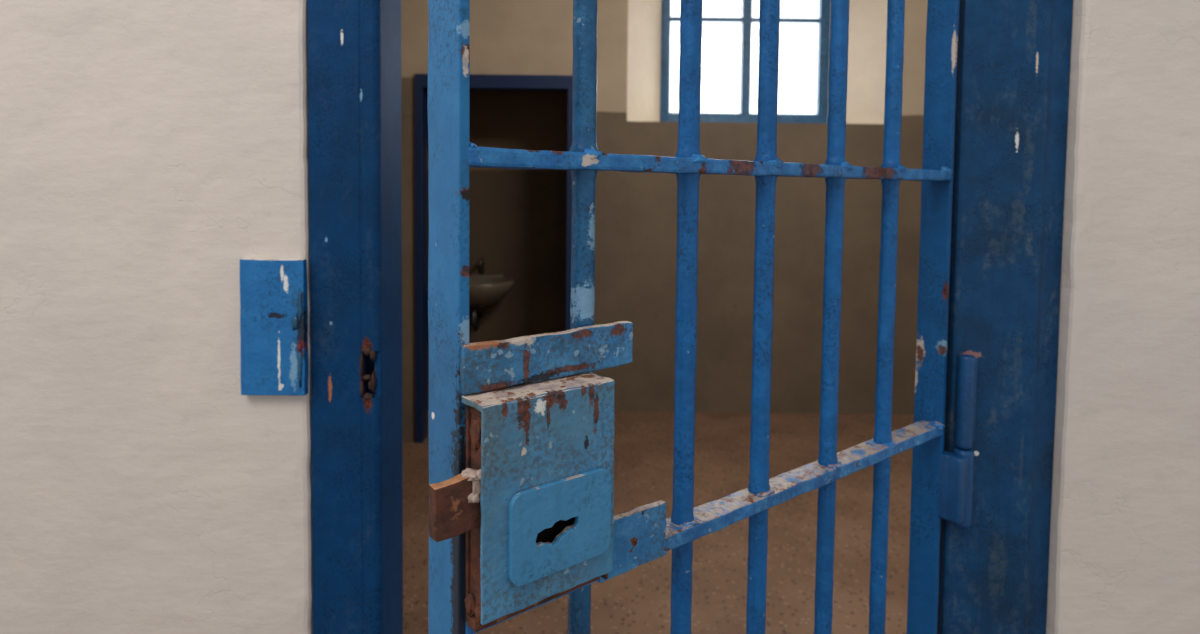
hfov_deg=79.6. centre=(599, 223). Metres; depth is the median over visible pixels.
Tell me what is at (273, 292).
metal plate
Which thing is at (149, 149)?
wall
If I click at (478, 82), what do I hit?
door frame
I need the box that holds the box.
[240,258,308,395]
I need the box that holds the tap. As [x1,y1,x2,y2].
[478,258,484,274]
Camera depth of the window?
4.71 m
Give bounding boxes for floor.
[402,410,913,633]
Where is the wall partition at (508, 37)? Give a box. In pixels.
[401,0,572,441]
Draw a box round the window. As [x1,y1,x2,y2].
[660,0,830,123]
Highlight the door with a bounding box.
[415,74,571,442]
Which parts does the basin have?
bowl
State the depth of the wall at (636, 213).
4.47 m
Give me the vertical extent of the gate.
1.956 m
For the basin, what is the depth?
4.21 m
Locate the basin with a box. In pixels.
[469,258,514,330]
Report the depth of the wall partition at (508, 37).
3.84 m
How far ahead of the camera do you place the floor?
2.89 m
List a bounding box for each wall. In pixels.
[0,0,1199,633]
[427,0,927,414]
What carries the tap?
on the basin
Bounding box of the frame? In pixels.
[308,0,1072,633]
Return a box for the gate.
[427,0,973,633]

